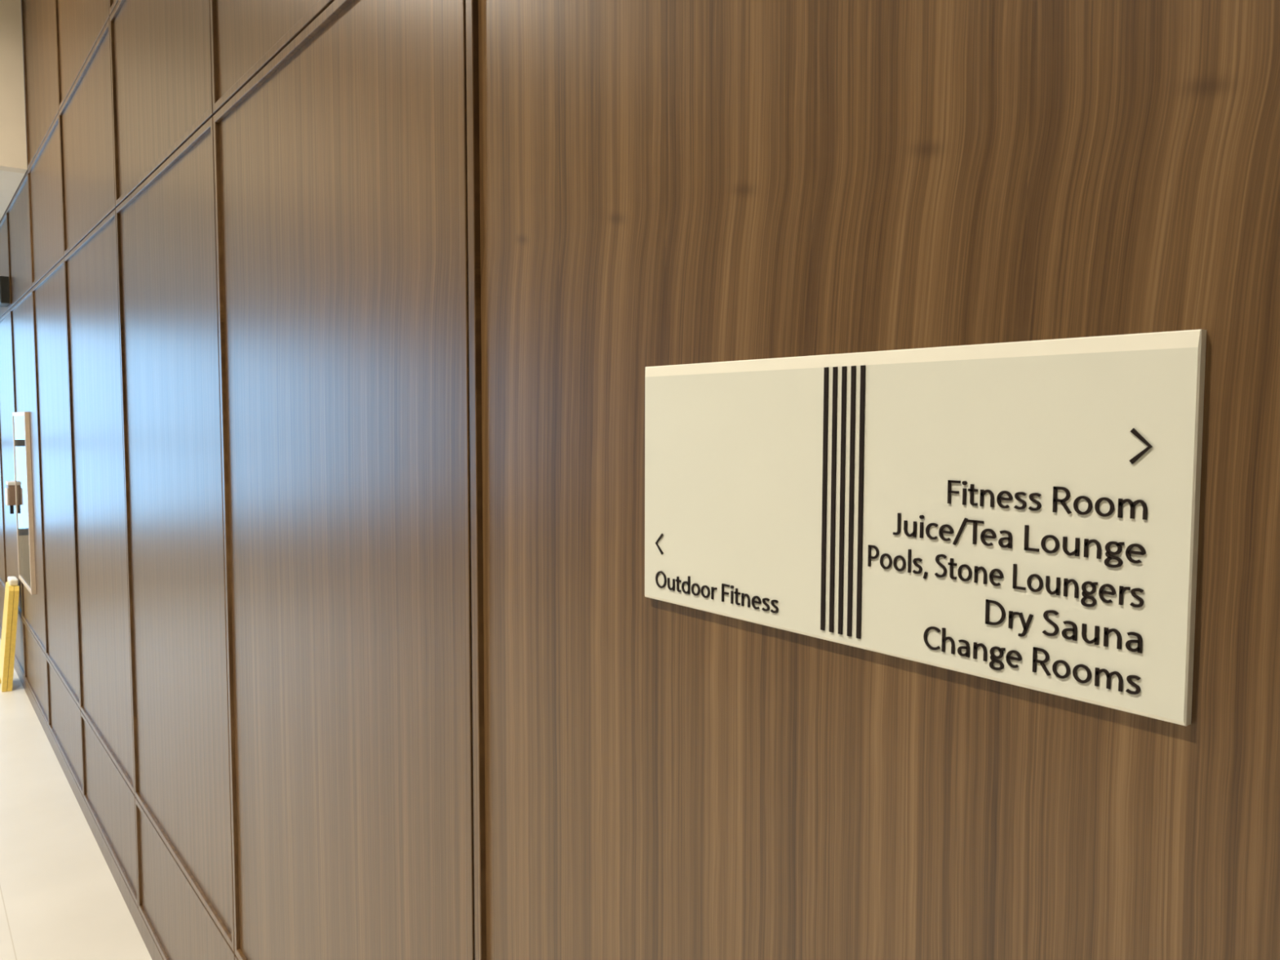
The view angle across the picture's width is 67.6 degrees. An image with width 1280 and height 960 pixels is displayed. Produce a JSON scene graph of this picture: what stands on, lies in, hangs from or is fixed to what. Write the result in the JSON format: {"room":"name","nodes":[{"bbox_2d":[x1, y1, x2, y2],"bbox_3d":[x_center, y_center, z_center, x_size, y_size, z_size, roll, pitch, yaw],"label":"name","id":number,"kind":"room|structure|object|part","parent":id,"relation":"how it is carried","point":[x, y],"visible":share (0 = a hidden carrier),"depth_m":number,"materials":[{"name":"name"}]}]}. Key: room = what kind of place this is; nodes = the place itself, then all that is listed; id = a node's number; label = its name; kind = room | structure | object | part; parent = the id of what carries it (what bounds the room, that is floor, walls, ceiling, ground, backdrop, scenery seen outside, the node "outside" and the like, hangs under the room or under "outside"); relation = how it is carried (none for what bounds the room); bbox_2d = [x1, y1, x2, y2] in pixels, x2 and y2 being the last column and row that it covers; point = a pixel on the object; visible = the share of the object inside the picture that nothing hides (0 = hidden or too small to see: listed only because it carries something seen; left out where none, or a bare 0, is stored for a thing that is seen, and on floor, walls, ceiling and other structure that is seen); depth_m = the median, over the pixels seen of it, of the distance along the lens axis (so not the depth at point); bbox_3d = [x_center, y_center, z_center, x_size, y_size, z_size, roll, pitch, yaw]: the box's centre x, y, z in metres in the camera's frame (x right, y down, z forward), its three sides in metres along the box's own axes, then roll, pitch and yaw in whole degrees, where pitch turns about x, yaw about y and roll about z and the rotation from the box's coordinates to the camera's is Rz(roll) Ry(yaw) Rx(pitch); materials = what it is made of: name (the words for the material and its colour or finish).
{"room":"spa corridor","nodes":[
{"label":"spa corridor","id":0,"kind":"room"},
{"bbox_2d":[0,170,24,220],"bbox_3d":[-6.489,-1.589,5.089,4.998,0.100,4.855,-3,5,-38],"label":"ceiling","id":1,"kind":"structure","parent":0,"point":[10,181],"depth_m":4.97,"materials":[{"name":"white paint"}]},
{"bbox_2d":[0,638,151,959],"bbox_3d":[-3.778,1.575,1.794,5.310,0.120,14.000,-3,5,-38],"label":"floor","id":2,"kind":"structure","parent":0,"point":[60,899],"depth_m":3.48,"materials":[{"name":"beige tile"}]},
{"bbox_2d":[0,576,19,692],"bbox_3d":[-3.847,0.928,5.827,0.113,0.663,0.290,-3,5,-38],"label":"sign","id":3,"kind":"object","parent":2,"relation":"on","point":[8,637],"visible":1,"depth_m":5.73,"materials":[{"name":"yellow plastic"}]},
{"bbox_3d":[-3.821,0.615,5.827,0.044,0.036,0.170,4,0,-38],"label":"handle","id":4,"kind":"part","parent":3,"relation":"part of","materials":[{"name":"plastic"}]},
{"bbox_2d":[0,0,1279,959],"bbox_3d":[-1.740,-0.578,3.239,0.160,4.000,13.700,-3,5,-38],"label":"wall","id":5,"kind":"structure","parent":0,"point":[330,331],"depth_m":1.01,"materials":[{"name":"brown wood"}]},
{"bbox_3d":[-4.698,0.920,7.034,0.021,0.362,1.122,-3,5,-38],"label":"panel","id":6,"kind":"part","parent":5,"relation":"part of","materials":[{"name":"brown wood"}]},
{"bbox_3d":[-4.696,-0.175,6.964,0.021,1.822,1.122,-3,5,-38],"label":"panel","id":7,"kind":"part","parent":5,"relation":"part of","materials":[{"name":"brown wood"}]},
{"bbox_2d":[0,275,9,306],"bbox_3d":[-3.760,-1.112,5.651,0.053,0.157,0.225,-3,5,-38],"label":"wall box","id":8,"kind":"object","parent":5,"relation":"attached to","point":[4,280],"visible":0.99,"depth_m":5.56,"materials":[{"name":"grey metal"}]},
{"bbox_3d":[-4.002,-1.310,5.999,0.021,0.558,1.122,-3,5,-38],"label":"panel","id":9,"kind":"part","parent":5,"relation":"part of","materials":[{"name":"brown wood"}]},
{"bbox_2d":[4,480,15,514],"bbox_3d":[-3.747,0.103,5.706,0.058,0.190,0.122,-3,5,-38],"label":"wall dispenser","id":10,"kind":"object","parent":5,"relation":"attached to","point":[10,491],"visible":0.72,"depth_m":5.66,"materials":[{"name":"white plastic"}]},
{"bbox_3d":[-3.745,0.018,5.702,0.052,0.020,0.122,-3,5,-38],"label":"lid","id":11,"kind":"part","parent":10,"relation":"part of","materials":[{"name":"white plastic"}]},
{"bbox_3d":[-3.734,0.175,5.683,0.018,0.050,0.040,-3,5,-38],"label":"spout","id":12,"kind":"part","parent":10,"relation":"part of","materials":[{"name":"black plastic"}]},
{"bbox_3d":[-4.004,-0.117,6.075,0.021,1.822,1.122,-3,5,-38],"label":"panel","id":13,"kind":"part","parent":5,"relation":"part of","materials":[{"name":"brown wood"}]},
{"bbox_2d":[0,0,27,173],"bbox_3d":[-4.969,-1.994,3.102,4.998,1.167,0.100,-3,5,-38],"label":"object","id":14,"kind":"structure","parent":5,"relation":"attached to","point":[13,147],"depth_m":4.58,"materials":[{"name":"beige paint"}]},
{"bbox_3d":[-3.311,-1.252,5.110,0.021,0.558,1.122,-3,5,-38],"label":"panel","id":15,"kind":"part","parent":5,"relation":"part of","materials":[{"name":"brown wood"}]},
{"bbox_3d":[-4.006,0.978,6.145,0.021,0.362,1.122,-3,5,-38],"label":"panel","id":16,"kind":"part","parent":5,"relation":"part of","materials":[{"name":"brown wood"}]},
{"bbox_2d":[12,411,35,595],"bbox_3d":[-3.446,0.109,5.347,0.021,0.975,0.675,-3,5,-38],"label":"frame","id":17,"kind":"object","parent":5,"relation":"attached to","point":[20,420],"visible":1,"depth_m":5.25,"materials":[{"name":"white"}]},
{"bbox_3d":[-3.313,-0.059,5.186,0.021,1.822,1.122,-3,5,-38],"label":"panel","id":18,"kind":"part","parent":5,"relation":"part of","materials":[{"name":"brown wood"}]},
{"bbox_3d":[-3.315,1.036,5.256,0.021,0.362,1.122,-3,5,-38],"label":"panel","id":19,"kind":"part","parent":5,"relation":"part of","materials":[{"name":"brown wood"}]},
{"bbox_3d":[-2.618,-2.058,4.167,0.021,1.162,1.122,-3,5,-38],"label":"panel","id":20,"kind":"part","parent":5,"relation":"part of","materials":[{"name":"brown wood"}]},
{"bbox_3d":[-2.619,-1.194,4.222,0.021,0.558,1.122,-3,5,-38],"label":"panel","id":21,"kind":"part","parent":5,"relation":"part of","materials":[{"name":"brown wood"}]},
{"bbox_3d":[-2.621,-0.001,4.298,0.021,1.822,1.122,-3,5,-38],"label":"panel","id":22,"kind":"part","parent":5,"relation":"part of","materials":[{"name":"brown wood"}]},
{"bbox_3d":[-2.623,1.094,4.368,0.021,0.362,1.122,-3,5,-38],"label":"panel","id":23,"kind":"part","parent":5,"relation":"part of","materials":[{"name":"brown wood"}]},
{"bbox_2d":[0,629,164,959],"bbox_3d":[-1.798,1.385,3.322,0.022,0.073,13.700,-3,5,-38],"label":"baseboard","id":24,"kind":"structure","parent":5,"relation":"attached to","point":[142,927],"depth_m":3.64,"materials":[{"name":"brown wood"}]},
{"bbox_3d":[-1.926,-2.000,3.278,0.021,1.162,1.122,-3,5,-38],"label":"panel","id":25,"kind":"part","parent":5,"relation":"part of","materials":[{"name":"brown wood"}]},
{"bbox_3d":[-1.928,-1.136,3.333,0.021,0.558,1.122,-3,5,-38],"label":"panel","id":26,"kind":"part","parent":5,"relation":"part of","materials":[{"name":"brown wood"}]},
{"bbox_3d":[-1.930,0.057,3.409,0.021,1.822,1.122,-3,5,-38],"label":"panel","id":27,"kind":"part","parent":5,"relation":"part of","materials":[{"name":"brown wood"}]},
{"bbox_3d":[-1.932,1.152,3.479,0.021,0.362,1.122,-3,5,-38],"label":"panel","id":28,"kind":"part","parent":5,"relation":"part of","materials":[{"name":"brown wood"}]},
{"bbox_3d":[-1.235,-1.942,2.389,0.021,1.162,1.122,-3,5,-38],"label":"panel","id":29,"kind":"part","parent":5,"relation":"part of","materials":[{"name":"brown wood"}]},
{"bbox_3d":[-1.236,-1.078,2.444,0.021,0.558,1.122,-3,5,-38],"label":"panel","id":30,"kind":"part","parent":5,"relation":"part of","materials":[{"name":"brown wood"}]},
{"bbox_3d":[-1.238,0.115,2.520,0.021,1.822,1.122,-3,5,-38],"label":"panel","id":31,"kind":"part","parent":5,"relation":"part of","materials":[{"name":"brown wood"}]},
{"bbox_3d":[-1.240,1.210,2.590,0.021,0.362,1.122,-3,5,-38],"label":"panel","id":32,"kind":"part","parent":5,"relation":"part of","materials":[{"name":"brown wood"}]},
{"bbox_3d":[-0.545,-1.020,1.556,0.021,0.558,1.122,-3,5,-38],"label":"panel","id":33,"kind":"part","parent":5,"relation":"part of","materials":[{"name":"brown wood"}]},
{"bbox_3d":[-0.547,0.173,1.632,0.021,1.822,1.122,-3,5,-38],"label":"panel","id":34,"kind":"part","parent":5,"relation":"part of","materials":[{"name":"brown wood"}]},
{"bbox_3d":[0.145,0.231,0.743,0.021,1.822,1.122,-3,5,-38],"label":"panel","id":35,"kind":"part","parent":5,"relation":"part of","materials":[{"name":"brown wood"}]},
{"bbox_2d":[644,328,1206,726],"bbox_3d":[0.154,0.015,0.707,0.008,0.216,0.480,-3,5,-38],"label":"sign","id":36,"kind":"object","parent":5,"relation":"attached to","point":[1025,514],"visible":1,"depth_m":0.63,"materials":[{"name":"beige plastic"}]}
]}

